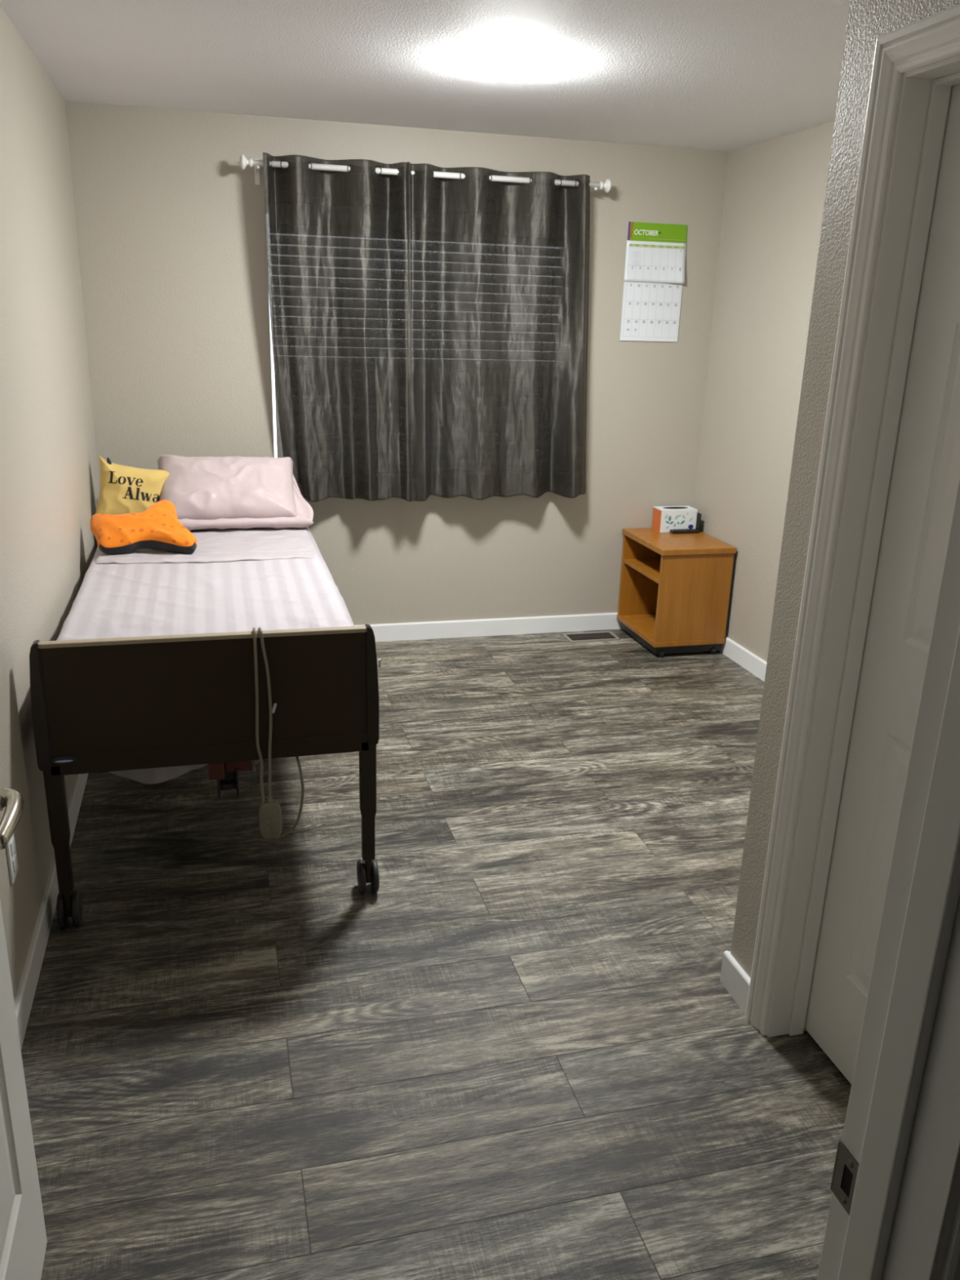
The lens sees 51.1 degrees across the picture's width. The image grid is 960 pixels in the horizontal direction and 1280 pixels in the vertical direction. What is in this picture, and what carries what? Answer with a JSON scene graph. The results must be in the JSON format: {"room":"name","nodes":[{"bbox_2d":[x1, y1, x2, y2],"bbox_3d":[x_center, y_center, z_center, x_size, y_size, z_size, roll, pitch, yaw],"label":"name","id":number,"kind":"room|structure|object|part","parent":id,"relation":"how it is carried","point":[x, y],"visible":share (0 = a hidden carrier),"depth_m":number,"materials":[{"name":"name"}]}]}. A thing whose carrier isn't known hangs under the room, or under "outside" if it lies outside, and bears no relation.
{"room":"bedroom","nodes":[
{"label":"bedroom","id":0,"kind":"room"},
{"bbox_2d":[0,5,99,1002],"bbox_3d":[-1.290,-0.437,2.622,0.120,2.440,4.488,-3,19,-14],"label":"wall","id":1,"kind":"structure","parent":0,"point":[50,483],"depth_m":3.01,"materials":[{"name":"beige paint"}]},
{"bbox_2d":[5,832,18,884],"bbox_3d":[-1.111,0.510,2.384,0.010,0.118,0.074,-3,19,-14],"label":"wall outlet","id":2,"kind":"object","parent":1,"relation":"attached to","point":[11,849],"visible":0.89,"depth_m":2.37,"materials":[{"name":"white plastic"}]},
{"bbox_2d":[10,836,15,855],"bbox_3d":[-1.107,0.489,2.377,0.002,0.033,0.034,-3,19,-14],"label":"socket","id":3,"kind":"object","parent":2,"relation":"attached to","point":[12,838],"depth_m":2.38,"materials":[{"name":"white plastic"}]},
{"bbox_2d":[13,853,17,872],"bbox_3d":[-1.108,0.532,2.392,0.002,0.033,0.034,-3,19,-14],"label":"socket","id":4,"kind":"object","parent":2,"relation":"attached to","point":[15,856],"depth_m":2.39,"materials":[{"name":"white plastic"}]},
{"bbox_2d":[14,773,88,1049],"bbox_3d":[-1.242,0.696,2.938,0.013,0.092,4.305,-3,19,-14],"label":"baseboard","id":5,"kind":"structure","parent":1,"relation":"attached to","point":[31,971],"depth_m":2.65,"materials":[{"name":"white paint"}]},
{"bbox_2d":[65,100,728,625],"bbox_3d":[-0.307,-1.188,5.006,3.048,2.440,0.150,-3,19,-14],"label":"wall","id":6,"kind":"structure","parent":0,"point":[171,233],"depth_m":4.77,"materials":[{"name":"beige paint"}]},
{"bbox_2d":[274,374,283,457],"bbox_3d":[-0.259,-1.431,4.898,1.471,1.220,0.053,-3,19,-14],"label":"window blind","id":7,"kind":"object","parent":6,"relation":"attached to","point":[279,449],"visible":0.06,"depth_m":4.85,"materials":[{"name":"white plastic"}]},
{"bbox_2d":[240,154,611,192],"bbox_3d":[-0.220,-2.088,4.564,1.702,0.105,0.150,-3,19,-14],"label":"curtain rod","id":8,"kind":"object","parent":6,"relation":"attached to","point":[244,162],"visible":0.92,"depth_m":4.46,"materials":[{"name":"white metal"}]},
{"bbox_2d":[262,152,412,502],"bbox_3d":[-0.637,-1.387,4.614,0.656,1.506,0.158,-3,19,-14],"label":"curtain","id":9,"kind":"object","parent":8,"relation":"hanging from","point":[338,243],"visible":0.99,"depth_m":4.61,"materials":[{"name":"grey fabric"}]},
{"bbox_2d":[409,163,590,501],"bbox_3d":[0.123,-1.433,4.825,0.977,1.506,0.139,-3,19,-16],"label":"curtain","id":10,"kind":"object","parent":8,"relation":"hanging from","point":[500,271],"visible":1,"depth_m":4.80,"materials":[{"name":"grey fabric"}]},
{"bbox_2d":[354,613,622,641],"bbox_3d":[-0.321,-0.048,5.297,3.048,0.092,0.013,-3,19,-14],"label":"baseboard","id":11,"kind":"structure","parent":6,"relation":"attached to","point":[602,621],"depth_m":5.39,"materials":[{"name":"white paint"}]},
{"bbox_2d":[619,221,687,342],"bbox_3d":[0.872,-1.792,5.041,0.318,0.559,0.030,-2,18,-10],"label":"wall calendar","id":12,"kind":"object","parent":6,"relation":"attached to","point":[655,252],"visible":1,"depth_m":5.03,"materials":[{"name":"paper"}]},
{"bbox_2d":[0,0,849,151],"bbox_3d":[-0.001,-1.336,1.486,4.500,0.050,6.800,-3,19,-14],"label":"ceiling","id":13,"kind":"structure","parent":0,"point":[717,75],"depth_m":3.31,"materials":[{"name":"white paint"}]},
{"bbox_2d":[462,50,559,80],"bbox_3d":[0.101,-1.876,3.306,0.316,0.051,0.316,-3,19,-14],"label":"ceiling light","id":14,"kind":"object","parent":13,"relation":"attached to","point":[505,65],"visible":1,"depth_m":3.23,"materials":[{"name":"white plastic"}]},
{"bbox_2d":[21,628,851,1279],"bbox_3d":[-0.074,1.029,2.261,4.500,0.050,6.800,-3,19,-14],"label":"floor","id":15,"kind":"structure","parent":0,"point":[523,1054],"depth_m":2.48,"materials":[{"name":"grey laminate"}]},
{"bbox_2d":[29,483,381,928],"bbox_3d":[-0.996,0.029,3.758,0.901,0.865,2.258,-3,19,-14],"label":"hospital bed","id":16,"kind":"object","parent":15,"relation":"on","point":[131,703],"visible":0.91,"depth_m":2.68,"materials":[{"name":"brown laminate"}]},
{"bbox_3d":[-1.127,0.504,2.692,0.046,0.382,0.032,-3,19,-14],"label":"leg","id":17,"kind":"part","parent":16,"relation":"part of","materials":[{"name":"brown metal"}]},
{"bbox_3d":[-0.717,0.161,2.689,0.848,0.348,0.022,-3,19,-14],"label":"footboard","id":18,"kind":"part","parent":16,"relation":"part of","materials":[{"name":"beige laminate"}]},
{"bbox_3d":[-0.721,0.305,2.736,0.840,0.056,0.030,-3,19,-14],"label":"rail","id":19,"kind":"part","parent":16,"relation":"part of","materials":[{"name":"black laminate"}]},
{"bbox_3d":[-0.523,0.299,2.953,0.302,0.147,0.034,0,18,-7],"label":"crank rod","id":20,"kind":"part","parent":16,"relation":"part of","materials":[{"name":"grey metal"}]},
{"bbox_2d":[252,626,304,839],"bbox_3d":[-0.562,0.259,2.773,0.144,0.622,0.097,-12,22,-36],"label":"bed remote control","id":21,"kind":"object","parent":16,"relation":"hanging from","point":[269,811],"visible":0.89,"depth_m":2.77,"materials":[{"name":"beige plastic"}]},
{"bbox_3d":[-0.324,0.461,2.899,0.046,0.382,0.032,-3,19,-14],"label":"leg","id":22,"kind":"part","parent":16,"relation":"part of","materials":[{"name":"brown metal"}]},
{"bbox_2d":[561,631,620,642],"bbox_3d":[0.601,-0.018,5.434,0.287,0.004,0.145,-3,19,-14],"label":"floor vent","id":23,"kind":"object","parent":15,"relation":"in","point":[604,635],"visible":1,"depth_m":5.43,"materials":[{"name":"white metal"}]},
{"bbox_2d":[565,631,614,640],"bbox_3d":[0.601,-0.018,5.434,0.251,0.003,0.109,-3,19,-14],"label":"grille","id":24,"kind":"object","parent":23,"relation":"attached to","point":[589,636],"depth_m":5.43,"materials":[{"name":"metal"}]},
{"bbox_2d":[616,528,736,657],"bbox_3d":[1.019,-0.261,5.303,0.406,0.570,0.518,-3,19,-14],"label":"nightstand","id":25,"kind":"object","parent":15,"relation":"on","point":[675,593],"visible":0.98,"depth_m":5.11,"materials":[{"name":"orange wood"}]},
{"bbox_3d":[0.958,-0.364,5.519,0.390,0.452,0.020,-3,19,-14],"label":"panel","id":26,"kind":"part","parent":25,"relation":"part of","materials":[{"name":"orange wood"}]},
{"bbox_2d":[624,558,661,583],"bbox_3d":[1.022,-0.367,5.272,0.378,0.020,0.463,-3,19,-14],"label":"shelf","id":27,"kind":"object","parent":25,"relation":"attached to","point":[649,567],"depth_m":5.30,"materials":[{"name":"orange wood"}]},
{"bbox_3d":[1.011,-0.062,5.369,0.394,0.026,0.508,-3,19,-14],"label":"panel","id":28,"kind":"part","parent":25,"relation":"part of","materials":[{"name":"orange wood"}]},
{"bbox_2d":[651,506,697,532],"bbox_3d":[1.042,-0.649,5.382,0.207,0.121,0.111,-3,19,-14],"label":"tissue box","id":29,"kind":"object","parent":25,"relation":"on","point":[664,518],"visible":0.99,"depth_m":5.33,"materials":[{"name":"white cardboard"}]},
{"bbox_3d":[0.942,-0.642,5.357,0.001,0.114,0.106,-3,19,-14],"label":"panel","id":30,"kind":"part","parent":29,"relation":"part of","materials":[{"name":"orange cardboard"}]},
{"bbox_2d":[670,528,699,533],"bbox_3d":[1.087,-0.579,5.333,0.155,0.019,0.038,-3,19,-14],"label":"remote control","id":31,"kind":"object","parent":25,"relation":"on","point":[673,531],"visible":1,"depth_m":5.32,"materials":[{"name":"black plastic"}]},
{"bbox_3d":[1.081,-0.215,5.075,0.390,0.452,0.020,-3,19,-14],"label":"panel","id":32,"kind":"part","parent":25,"relation":"part of","materials":[{"name":"orange wood"}]},
{"bbox_2d":[695,512,701,530],"bbox_3d":[1.153,-0.641,5.397,0.009,0.101,0.130,-3,19,-14],"label":"case","id":33,"kind":"object","parent":25,"relation":"on","point":[699,515],"visible":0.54,"depth_m":5.34,"materials":[{"name":"black plastic"}]},
{"bbox_3d":[1.212,-0.288,5.351,0.008,0.476,0.504,-3,19,-14],"label":"panel","id":34,"kind":"part","parent":25,"relation":"part of","materials":[{"name":"brown wood"}]},
{"bbox_2d":[693,120,835,662],"bbox_3d":[1.789,-0.582,3.354,0.120,2.440,4.614,-3,19,-14],"label":"wall","id":35,"kind":"structure","parent":0,"point":[775,191],"depth_m":4.78,"materials":[{"name":"beige paint"}]},
{"bbox_2d":[719,636,766,681],"bbox_3d":[1.524,0.333,4.307,0.013,0.092,2.971,-3,19,-14],"label":"baseboard","id":36,"kind":"structure","parent":35,"relation":"attached to","point":[731,649],"depth_m":5.01,"materials":[{"name":"white paint"}]},
{"bbox_2d":[730,0,959,978],"bbox_3d":[1.484,-0.082,1.798,1.300,2.440,1.354,-3,19,-14],"label":"wall","id":37,"kind":"structure","parent":0,"point":[867,20],"depth_m":2.13,"materials":[{"name":"beige paint"}]},
{"bbox_2d":[720,950,750,1014],"bbox_3d":[0.658,0.877,2.567,0.013,0.092,0.143,-3,19,-14],"label":"baseboard","id":38,"kind":"structure","parent":37,"relation":"attached to","point":[735,980],"depth_m":2.56,"materials":[{"name":"white paint"}]},
{"bbox_2d":[745,4,959,1037],"bbox_3d":[0.875,0.056,1.770,0.134,2.159,0.922,-3,19,-14],"label":"door frame","id":39,"kind":"structure","parent":37,"relation":"attached to","point":[916,66],"depth_m":2.04,"materials":[{"name":"white paint"}]},
{"bbox_2d":[804,84,959,1084],"bbox_3d":[0.937,0.087,1.798,0.035,2.058,0.754,-3,19,-14],"label":"door","id":40,"kind":"structure","parent":37,"relation":"in","point":[925,475],"depth_m":2.04,"materials":[{"name":"white paint"}]},
{"bbox_3d":[0.195,0.225,0.739,1.983,2.440,0.126,-3,19,-14],"label":"wall","id":41,"kind":"structure","parent":0,"visible":0},
{"bbox_2d":[0,786,47,1279],"bbox_3d":[-0.632,0.278,1.110,0.103,2.030,0.916,-3,19,-14],"label":"door","id":42,"kind":"structure","parent":41,"relation":"in","point":[23,1235],"depth_m":1.62,"materials":[{"name":"white paint"}]},
{"bbox_3d":[-0.695,0.258,1.470,0.042,0.035,0.145,-3,19,-14],"label":"lever","id":43,"kind":"part","parent":42,"relation":"part of","materials":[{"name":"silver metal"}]},
{"bbox_2d":[817,477,959,1279],"bbox_3d":[-0.089,0.379,0.712,1.089,2.147,0.165,-3,19,-14],"label":"door frame","id":44,"kind":"structure","parent":41,"relation":"attached to","point":[894,1213],"depth_m":0.81,"materials":[{"name":"white paint"}]},
{"bbox_3d":[0.336,0.495,0.919,0.003,0.058,0.037,-3,19,-14],"label":"strike plate","id":45,"kind":"part","parent":44,"relation":"part of","materials":[{"name":"silver metal"}]},
{"bbox_3d":[-0.071,0.404,0.646,1.081,2.143,0.020,-3,19,-14],"label":"casing","id":46,"kind":"part","parent":44,"relation":"part of","materials":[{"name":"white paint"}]},
{"bbox_3d":[-0.988,-0.154,3.681,0.872,0.148,2.093,-3,19,-14],"label":"mattress","id":47,"kind":"object","parent":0,"visible":0},
{"bbox_2d":[56,526,354,784],"bbox_3d":[-0.987,-0.069,3.698,0.896,0.378,2.064,-3,19,-14],"label":"sheet","id":48,"kind":"object","parent":47,"relation":"on","point":[237,580],"visible":0.51,"depth_m":3.44,"materials":[{"name":"white fabric"}]},
{"bbox_2d":[95,455,169,515],"bbox_3d":[-1.487,-0.628,4.334,0.367,0.325,0.170,0,18,-5],"label":"cushion","id":49,"kind":"object","parent":48,"relation":"on","point":[123,489],"visible":0.75,"depth_m":4.28,"materials":[{"name":"yellow fabric"}]},
{"bbox_2d":[89,499,197,554],"bbox_3d":[-1.325,-0.443,3.954,0.403,0.182,0.275,-3,19,-14],"label":"cushion","id":50,"kind":"object","parent":48,"relation":"on","point":[158,527],"visible":1,"depth_m":3.89,"materials":[{"name":"orange fabric"}]},
{"bbox_2d":[178,513,313,530],"bbox_3d":[-1.079,-0.553,4.467,0.636,0.095,0.390,-3,19,-14],"label":"pillow","id":51,"kind":"object","parent":48,"relation":"on","point":[301,521],"visible":0.45,"depth_m":4.32,"materials":[{"name":"white fabric"}]},
{"bbox_2d":[157,454,313,520],"bbox_3d":[-1.094,-0.652,4.417,0.708,0.308,0.333,-3,19,-14],"label":"pillow","id":52,"kind":"object","parent":51,"relation":"on","point":[198,487],"visible":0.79,"depth_m":4.33,"materials":[{"name":"fabric"}]}
]}

